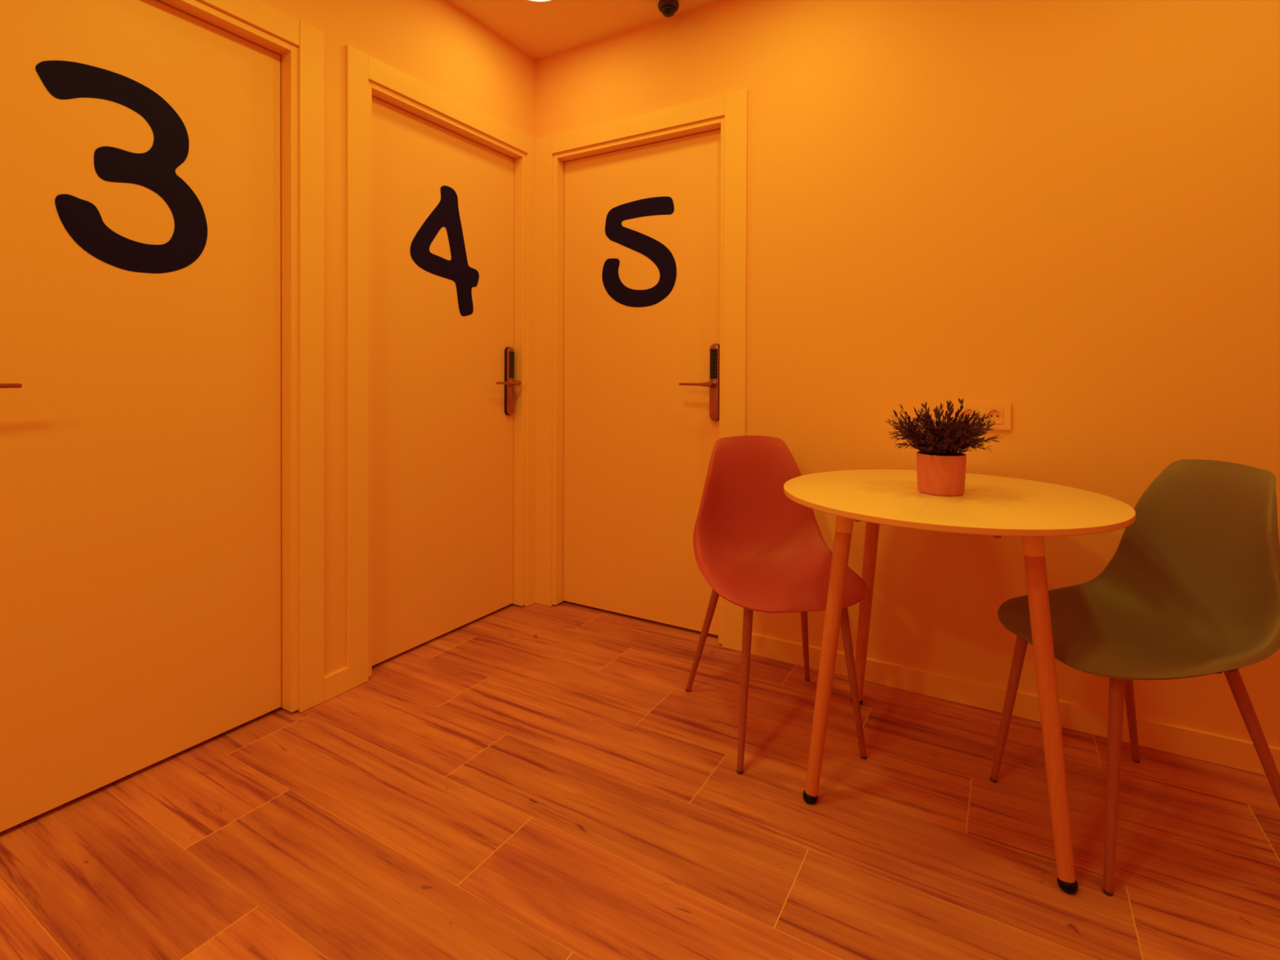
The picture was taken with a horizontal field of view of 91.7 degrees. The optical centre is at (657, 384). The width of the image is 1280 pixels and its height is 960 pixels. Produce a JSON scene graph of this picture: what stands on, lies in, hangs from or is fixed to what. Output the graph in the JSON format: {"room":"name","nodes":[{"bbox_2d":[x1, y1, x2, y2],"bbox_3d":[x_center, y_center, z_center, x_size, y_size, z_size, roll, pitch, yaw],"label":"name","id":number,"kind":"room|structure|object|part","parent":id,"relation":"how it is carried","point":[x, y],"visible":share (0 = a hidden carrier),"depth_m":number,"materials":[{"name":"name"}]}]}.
{"room":"hostel hallway","nodes":[
{"label":"hostel hallway","id":0,"kind":"room"},
{"bbox_2d":[260,0,536,711],"bbox_3d":[-1.657,-0.230,1.043,0.120,2.487,4.220,1,1,30],"label":"wall","id":1,"kind":"structure","parent":0,"point":[437,43],"depth_m":2.04,"materials":[{"name":"paint"}]},
{"bbox_2d":[0,0,280,832],"bbox_3d":[-1.339,-0.003,1.554,0.113,2.000,0.793,1,1,30],"label":"door","id":2,"kind":"structure","parent":1,"relation":"in","point":[140,140],"depth_m":1.58,"materials":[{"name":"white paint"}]},
{"bbox_3d":[-1.445,0.003,1.304,0.051,0.031,0.148,1,1,30],"label":"lever handle","id":3,"kind":"part","parent":2,"relation":"part of","materials":[{"name":"silver metal"}]},
{"bbox_2d":[155,0,324,712],"bbox_3d":[-1.356,-0.048,1.563,0.130,2.116,0.989,1,1,30],"label":"door frame","id":4,"kind":"structure","parent":1,"relation":"attached to","point":[299,45],"depth_m":1.90,"materials":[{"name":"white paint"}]},
{"bbox_3d":[-1.301,-1.066,1.525,0.011,0.079,0.838,1,1,30],"label":"architrave","id":5,"kind":"part","parent":4,"relation":"part of","materials":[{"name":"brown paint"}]},
{"bbox_3d":[-1.079,-0.051,1.931,0.012,2.116,0.075,1,1,30],"label":"architrave","id":6,"kind":"part","parent":4,"relation":"part of","materials":[{"name":"brown paint"}]},
{"bbox_2d":[324,666,348,701],"bbox_3d":[-1.044,0.969,2.008,0.012,0.075,0.082,1,1,30],"label":"baseboard","id":7,"kind":"structure","parent":1,"relation":"attached to","point":[335,683],"depth_m":2.00,"materials":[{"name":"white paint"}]},
{"bbox_2d":[371,96,521,666],"bbox_3d":[-0.821,-0.009,2.465,0.113,2.000,0.747,1,1,30],"label":"door","id":8,"kind":"structure","parent":1,"relation":"in","point":[443,382],"depth_m":2.42,"materials":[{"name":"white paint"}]},
{"bbox_3d":[-0.656,-0.006,2.692,0.051,0.031,0.148,1,1,30],"label":"lever handle","id":9,"kind":"part","parent":8,"relation":"part of","materials":[{"name":"silver metal"}]},
{"bbox_3d":[-0.654,-0.015,2.758,0.010,0.300,0.039,1,1,30],"label":"lock plate","id":10,"kind":"part","parent":8,"relation":"part of","materials":[{"name":"silver metal"}]},
{"bbox_2d":[346,44,747,689],"bbox_3d":[-0.368,-0.051,2.269,1.150,2.116,1.052,1,1,30],"label":"door frame","id":11,"kind":"structure","parent":1,"relation":"attached to","point":[367,77],"depth_m":2.42,"materials":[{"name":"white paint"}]},
{"bbox_3d":[-1.001,-0.051,2.067,0.012,2.116,0.075,1,1,30],"label":"architrave","id":12,"kind":"part","parent":11,"relation":"part of","materials":[{"name":"brown paint"}]},
{"bbox_3d":[-0.783,-1.072,2.436,0.011,0.079,0.792,1,1,30],"label":"architrave","id":13,"kind":"part","parent":11,"relation":"part of","materials":[{"name":"brown paint"}]},
{"bbox_3d":[-0.574,-0.056,2.818,0.012,2.116,0.065,1,1,30],"label":"architrave","id":14,"kind":"part","parent":11,"relation":"part of","materials":[{"name":"brown paint"}]},
{"bbox_3d":[-0.518,-0.056,2.817,0.094,2.116,0.012,1,1,30],"label":"architrave","id":15,"kind":"part","parent":11,"relation":"part of","materials":[{"name":"brown paint"}]},
{"bbox_3d":[-0.108,-1.070,2.578,0.838,0.079,0.011,1,1,30],"label":"architrave","id":16,"kind":"part","parent":11,"relation":"part of","materials":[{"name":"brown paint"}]},
{"bbox_3d":[0.291,-0.049,2.357,0.090,2.116,0.012,1,1,30],"label":"architrave","id":17,"kind":"part","parent":11,"relation":"part of","materials":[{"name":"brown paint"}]},
{"bbox_2d":[448,0,718,59],"bbox_3d":[0.342,-1.485,-0.033,4.640,0.060,4.340,1,1,30],"label":"ceiling","id":18,"kind":"structure","parent":0,"point":[540,30],"depth_m":2.51,"materials":[{"name":"beige paint"}]},
{"bbox_2d":[524,0,555,3],"bbox_3d":[-0.454,-1.475,2.290,0.225,0.008,0.225,1,1,30],"label":"recessed light","id":19,"kind":"object","parent":18,"relation":"in","point":[530,1],"visible":1,"depth_m":2.39,"materials":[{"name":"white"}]},
{"bbox_2d":[530,0,548,1],"bbox_3d":[-0.454,-1.475,2.290,0.199,0.006,0.199,1,1,30],"label":"diffuser","id":20,"kind":"object","parent":19,"relation":"attached to","point":[531,0],"depth_m":2.38,"materials":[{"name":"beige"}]},
{"bbox_2d":[657,0,679,17],"bbox_3d":[0.040,-1.448,2.393,0.083,0.059,0.083,1,1,30],"label":"dome camera","id":21,"kind":"object","parent":18,"relation":"attached to","point":[668,8],"visible":1,"depth_m":2.37,"materials":[{"name":"black plastic"}]},
{"bbox_2d":[0,600,1279,959],"bbox_3d":[0.242,1.053,0.317,5.120,0.050,4.820,1,1,30],"label":"floor","id":22,"kind":"structure","parent":0,"point":[535,781],"depth_m":1.41,"materials":[{"name":"brown wood"}]},
{"bbox_2d":[685,435,866,773],"bbox_3d":[0.348,0.595,1.870,0.457,0.840,0.482,0,1,-11],"label":"shell chair","id":23,"kind":"object","parent":22,"relation":"on","point":[757,548],"visible":0.93,"depth_m":2.01,"materials":[{"name":"pink plastic"}]},
{"bbox_3d":[0.151,0.801,1.996,0.026,0.419,0.159,0,1,-42],"label":"leg","id":24,"kind":"part","parent":23,"relation":"part of","materials":[{"name":"brown wood"}]},
{"bbox_3d":[0.232,0.801,1.657,0.026,0.424,0.088,0,1,25],"label":"leg","id":25,"kind":"part","parent":23,"relation":"part of","materials":[{"name":"brown wood"}]},
{"bbox_3d":[0.485,0.802,2.059,0.026,0.419,0.159,0,1,21],"label":"leg","id":26,"kind":"part","parent":23,"relation":"part of","materials":[{"name":"brown wood"}]},
{"bbox_3d":[0.533,0.802,1.714,0.088,0.424,0.026,1,1,44],"label":"leg","id":27,"kind":"part","parent":23,"relation":"part of","materials":[{"name":"brown wood"}]},
{"bbox_2d":[783,469,1135,893],"bbox_3d":[0.732,0.649,1.613,0.800,0.740,0.800,1,1,30],"label":"round table","id":28,"kind":"object","parent":22,"relation":"on","point":[997,506],"visible":0.87,"depth_m":1.44,"materials":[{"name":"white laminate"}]},
{"bbox_3d":[0.419,0.684,1.526,0.119,0.646,0.039,0,1,-17],"label":"leg","id":29,"kind":"part","parent":28,"relation":"part of","materials":[{"name":"brown wood"}]},
{"bbox_3d":[0.647,0.681,1.927,0.039,0.646,0.119,0,1,-14],"label":"leg","id":30,"kind":"part","parent":28,"relation":"part of","materials":[{"name":"brown wood"}]},
{"bbox_2d":[885,398,999,496],"bbox_3d":[0.725,0.158,1.592,0.284,0.242,0.267,1,1,30],"label":"potted plant","id":31,"kind":"object","parent":28,"relation":"on","point":[940,472],"visible":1,"depth_m":1.56,"materials":[{"name":"green plant"}]},
{"bbox_3d":[0.729,0.228,1.600,0.118,0.101,0.118,1,1,30],"label":"pot","id":32,"kind":"part","parent":31,"relation":"part of","materials":[{"name":"pink ceramic"}]},
{"bbox_3d":[0.817,0.687,1.300,0.039,0.646,0.119,0,1,-14],"label":"leg","id":33,"kind":"part","parent":28,"relation":"part of","materials":[{"name":"brown wood"}]},
{"bbox_2d":[989,459,1279,896],"bbox_3d":[1.103,0.602,1.445,0.481,0.840,0.457,0,1,-7],"label":"shell chair","id":34,"kind":"object","parent":22,"relation":"on","point":[1190,588],"visible":0.95,"depth_m":1.45,"materials":[{"name":"green plastic"}]},
{"bbox_3d":[0.897,0.805,1.578,0.088,0.424,0.026,1,1,31],"label":"leg","id":35,"kind":"part","parent":34,"relation":"part of","materials":[{"name":"brown wood"}]},
{"bbox_3d":[0.933,0.807,1.271,0.088,0.424,0.026,0,1,-45],"label":"leg","id":36,"kind":"part","parent":34,"relation":"part of","materials":[{"name":"brown wood"}]},
{"bbox_3d":[1.239,0.809,1.635,0.159,0.419,0.026,0,1,-39],"label":"leg","id":37,"kind":"part","parent":34,"relation":"part of","materials":[{"name":"brown wood"}]},
{"bbox_3d":[1.279,0.812,1.296,0.159,0.419,0.026,0,1,25],"label":"leg","id":38,"kind":"part","parent":34,"relation":"part of","materials":[{"name":"brown wood"}]},
{"bbox_2d":[535,0,1279,747],"bbox_3d":[1.327,-0.224,1.843,4.520,2.487,0.120,1,1,30],"label":"wall","id":39,"kind":"structure","parent":0,"point":[1064,213],"depth_m":1.93,"materials":[{"name":"paint"}]},
{"bbox_2d":[563,128,720,635],"bbox_3d":[-0.093,-0.007,2.622,0.793,2.000,0.113,1,1,30],"label":"door","id":40,"kind":"structure","parent":39,"relation":"in","point":[642,224],"depth_m":2.63,"materials":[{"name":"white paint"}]},
{"bbox_3d":[0.156,-0.001,2.444,0.148,0.031,0.051,1,1,30],"label":"lever handle","id":41,"kind":"part","parent":40,"relation":"part of","materials":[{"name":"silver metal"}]},
{"bbox_3d":[0.222,-0.009,2.442,0.039,0.300,0.010,1,1,30],"label":"lock plate","id":42,"kind":"part","parent":40,"relation":"part of","materials":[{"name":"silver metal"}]},
{"bbox_2d":[953,402,1010,430],"bbox_3d":[1.015,0.098,1.947,0.158,0.082,0.011,1,1,30],"label":"power outlet","id":43,"kind":"object","parent":39,"relation":"attached to","point":[999,413],"visible":0.67,"depth_m":1.93,"materials":[{"name":"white plastic"}]},
{"bbox_2d":[960,408,977,422],"bbox_3d":[0.984,0.098,1.964,0.045,0.045,0.011,1,1,30],"label":"socket","id":44,"kind":"object","parent":43,"relation":"attached to","point":[967,411],"depth_m":1.97,"materials":[{"name":"white plastic"}]},
{"bbox_2d":[986,408,1003,423],"bbox_3d":[1.046,0.099,1.929,0.045,0.045,0.011,1,1,30],"label":"socket","id":45,"kind":"object","parent":43,"relation":"attached to","point":[996,415],"depth_m":1.93,"materials":[{"name":"white plastic"}]},
{"bbox_2d":[751,632,1279,775],"bbox_3d":[1.790,0.985,1.511,3.368,0.075,0.012,1,1,30],"label":"baseboard","id":46,"kind":"structure","parent":39,"relation":"attached to","point":[1238,753],"depth_m":1.88,"materials":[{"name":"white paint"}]}
]}

